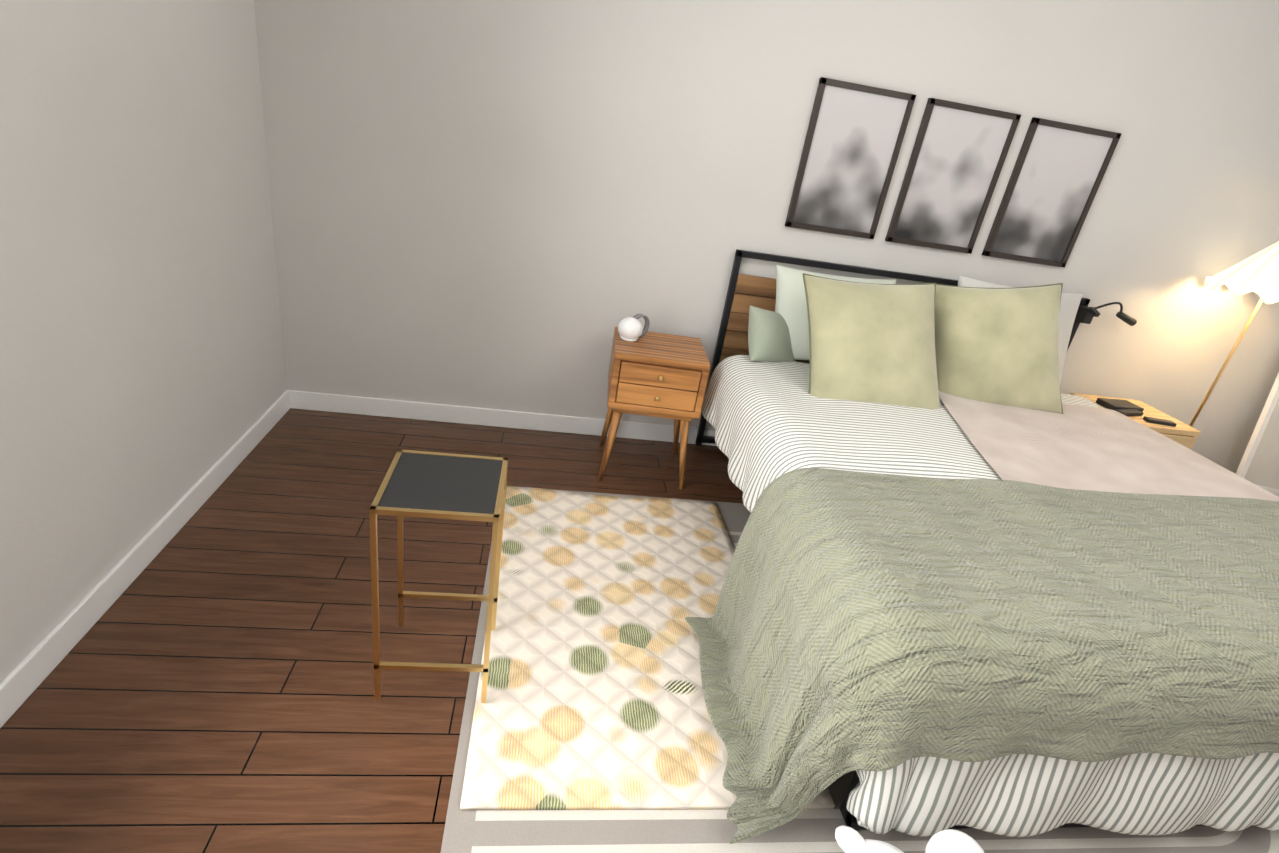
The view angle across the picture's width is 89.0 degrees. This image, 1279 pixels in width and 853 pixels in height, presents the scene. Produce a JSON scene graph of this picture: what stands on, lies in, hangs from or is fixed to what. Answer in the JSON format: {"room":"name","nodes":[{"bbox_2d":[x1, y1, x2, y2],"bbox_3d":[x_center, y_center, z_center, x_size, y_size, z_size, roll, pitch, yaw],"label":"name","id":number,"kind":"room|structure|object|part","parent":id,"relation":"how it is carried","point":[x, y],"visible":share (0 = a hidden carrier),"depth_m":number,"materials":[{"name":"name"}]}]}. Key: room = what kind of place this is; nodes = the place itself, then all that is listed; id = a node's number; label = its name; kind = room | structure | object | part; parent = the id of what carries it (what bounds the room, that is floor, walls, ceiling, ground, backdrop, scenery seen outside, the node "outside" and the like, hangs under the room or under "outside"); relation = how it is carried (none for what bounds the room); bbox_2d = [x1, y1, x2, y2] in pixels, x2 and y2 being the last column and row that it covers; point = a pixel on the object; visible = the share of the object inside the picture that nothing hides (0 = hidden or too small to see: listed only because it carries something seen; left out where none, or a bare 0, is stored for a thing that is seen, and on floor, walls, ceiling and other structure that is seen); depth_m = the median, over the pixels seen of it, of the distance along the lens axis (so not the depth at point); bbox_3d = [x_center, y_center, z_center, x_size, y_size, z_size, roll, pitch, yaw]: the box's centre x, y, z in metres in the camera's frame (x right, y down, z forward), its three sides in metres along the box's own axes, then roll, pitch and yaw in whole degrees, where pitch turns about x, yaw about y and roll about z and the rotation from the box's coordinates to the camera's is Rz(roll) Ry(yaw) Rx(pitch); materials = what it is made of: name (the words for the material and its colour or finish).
{"room":"bedroom","nodes":[
{"label":"bedroom","id":0,"kind":"room"},
{"bbox_2d":[0,0,286,682],"bbox_3d":[-1.466,-0.468,1.063,0.120,2.696,3.850,5,25,-9],"label":"wall","id":1,"kind":"structure","parent":0,"point":[143,387],"depth_m":1.94,"materials":[{"name":"paint"}]},
{"bbox_2d":[0,390,291,727],"bbox_3d":[-1.595,0.701,1.616,0.015,0.100,3.780,5,25,-9],"label":"baseboard","id":2,"kind":"structure","parent":1,"relation":"attached to","point":[22,681],"depth_m":2.06,"materials":[{"name":"white"}]},
{"bbox_2d":[0,408,742,852],"bbox_3d":[1.419,1.067,2.157,6.420,0.100,4.090,5,25,-9],"label":"floor","id":3,"kind":"structure","parent":0,"point":[206,686],"depth_m":1.90,"materials":[{"name":"brown wood"}]},
{"bbox_2d":[369,449,507,702],"bbox_3d":[-0.560,0.430,1.849,0.305,0.638,0.305,5,25,-9],"label":"side table","id":4,"kind":"object","parent":3,"relation":"on","point":[426,484],"visible":1,"depth_m":1.73,"materials":[{"name":"gold"}]},
{"bbox_2d":[598,327,710,489],"bbox_3d":[0.050,-0.084,3.211,0.435,0.662,0.430,7,25,-6],"label":"nightstand","id":5,"kind":"object","parent":3,"relation":"on","point":[657,374],"visible":0.96,"depth_m":2.99,"materials":[{"name":"brown wood"}]},
{"bbox_2d":[618,313,649,341],"bbox_3d":[-0.024,-0.469,3.075,0.156,0.119,0.135,5,25,-9],"label":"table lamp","id":6,"kind":"object","parent":5,"relation":"on","point":[630,329],"visible":0.98,"depth_m":3.04,"materials":[{"name":"white glass"}]},
{"bbox_2d":[440,486,1278,852],"bbox_3d":[1.212,0.978,2.139,3.490,0.008,2.500,5,25,-9],"label":"rug","id":7,"kind":"object","parent":3,"relation":"on","point":[600,830],"visible":0.12,"depth_m":1.67,"materials":[{"name":"white fabric"}]},
{"bbox_2d":[460,486,834,809],"bbox_3d":[-0.037,0.652,2.356,0.986,0.017,1.517,5,25,-9],"label":"rug","id":8,"kind":"object","parent":7,"relation":"on","point":[595,699],"visible":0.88,"depth_m":2.08,"materials":[{"name":"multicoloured fabric"}]},
{"bbox_2d":[835,825,983,852],"bbox_3d":[0.609,0.999,1.458,0.348,0.347,0.162,29,31,36],"label":"duck","id":9,"kind":"object","parent":7,"relation":"on","point":[849,839],"visible":1,"depth_m":1.41},
{"bbox_2d":[685,249,1278,843],"bbox_3d":[1.464,0.150,2.548,2.617,1.201,2.308,5,25,-9],"label":"bed","id":10,"kind":"object","parent":7,"relation":"on","point":[985,573],"visible":1,"depth_m":1.78,"materials":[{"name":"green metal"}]},
{"bbox_2d":[748,305,795,367],"bbox_3d":[0.642,-0.432,3.150,0.288,0.282,0.266,5,25,-9],"label":"pillow","id":11,"kind":"object","parent":10,"relation":"on","point":[771,335],"depth_m":3.08,"materials":[{"name":"green fabric"}]},
{"bbox_2d":[685,467,1278,843],"bbox_3d":[1.421,0.657,1.997,2.470,0.636,0.897,5,25,-9],"label":"blanket","id":12,"kind":"object","parent":10,"relation":"on","point":[1005,657],"depth_m":1.62,"materials":[{"name":"green fabric"}]},
{"bbox_2d":[932,387,1278,552],"bbox_3d":[1.857,0.126,2.705,1.407,0.105,1.101,5,25,-9],"label":"throw","id":13,"kind":"object","parent":10,"relation":"on","point":[1093,459],"depth_m":2.58,"materials":[{"name":"beige fabric"}]},
{"bbox_2d":[1070,393,1200,448],"bbox_3d":[2.693,0.178,3.708,0.460,0.572,0.450,5,25,-9],"label":"nightstand","id":14,"kind":"object","parent":3,"relation":"on","point":[1184,434],"visible":0.04,"depth_m":3.48,"materials":[{"name":"brown wood"}]},
{"bbox_2d":[1189,241,1278,426],"bbox_3d":[3.150,-0.231,3.568,0.523,1.555,0.523,5,25,-9],"label":"floor lamp","id":15,"kind":"object","parent":3,"relation":"on","point":[1257,273],"visible":0.85,"depth_m":3.27,"materials":[{"name":"gold metal"}]},
{"bbox_3d":[3.245,-0.792,3.303,0.523,0.299,0.523,5,25,-9],"label":"lamp shade","id":16,"kind":"part","parent":15,"relation":"part of","materials":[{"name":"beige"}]},
{"bbox_2d":[1236,372,1278,496],"bbox_3d":[3.940,-0.116,3.898,0.420,1.320,0.226,5,25,-9],"label":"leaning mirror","id":17,"kind":"object","parent":3,"relation":"on","point":[1259,465],"visible":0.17,"depth_m":3.96,"materials":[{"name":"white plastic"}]},
{"bbox_2d":[254,0,1278,473],"bbox_3d":[1.493,-1.480,3.140,6.420,3.650,0.120,5,25,-9],"label":"wall","id":18,"kind":"structure","parent":0,"point":[514,204],"depth_m":3.08,"materials":[{"name":"paint"}]},
{"bbox_2d":[292,390,716,445],"bbox_3d":[1.232,0.137,3.827,6.180,0.100,0.015,5,25,-9],"label":"baseboard","id":19,"kind":"structure","parent":18,"relation":"attached to","point":[305,400],"depth_m":3.48,"materials":[{"name":"white"}]},
{"bbox_2d":[785,77,915,238],"bbox_3d":[0.996,-1.259,3.105,0.464,0.655,0.028,5,25,-9],"label":"picture frame","id":20,"kind":"object","parent":18,"relation":"attached to","point":[855,134],"depth_m":3.09,"materials":[{"name":"grey paper"}]},
{"bbox_2d":[790,84,908,233],"bbox_3d":[0.996,-1.260,3.107,0.416,0.607,0.008,5,25,-9],"label":"photo","id":21,"kind":"object","parent":20,"relation":"attached to","point":[856,134],"depth_m":3.10},
{"bbox_2d":[885,98,1020,253],"bbox_3d":[1.528,-1.211,3.192,0.470,0.655,0.028,5,25,-9],"label":"picture frame","id":22,"kind":"object","parent":18,"relation":"attached to","point":[959,153],"depth_m":3.18,"materials":[{"name":"grey paper"}]},
{"bbox_2d":[891,104,1013,248],"bbox_3d":[1.528,-1.211,3.194,0.422,0.607,0.008,5,25,-9],"label":"photo","id":23,"kind":"object","parent":22,"relation":"attached to","point":[961,151],"depth_m":3.18},
{"bbox_2d":[982,117,1121,267],"bbox_3d":[2.067,-1.161,3.280,0.474,0.655,0.028,5,25,-9],"label":"picture frame","id":24,"kind":"object","parent":18,"relation":"attached to","point":[1058,172],"depth_m":3.27,"materials":[{"name":"grey paper"}]},
{"bbox_2d":[988,123,1113,262],"bbox_3d":[2.066,-1.162,3.282,0.426,0.607,0.008,5,25,-9],"label":"photo","id":25,"kind":"object","parent":24,"relation":"attached to","point":[1062,167],"depth_m":3.27}
]}

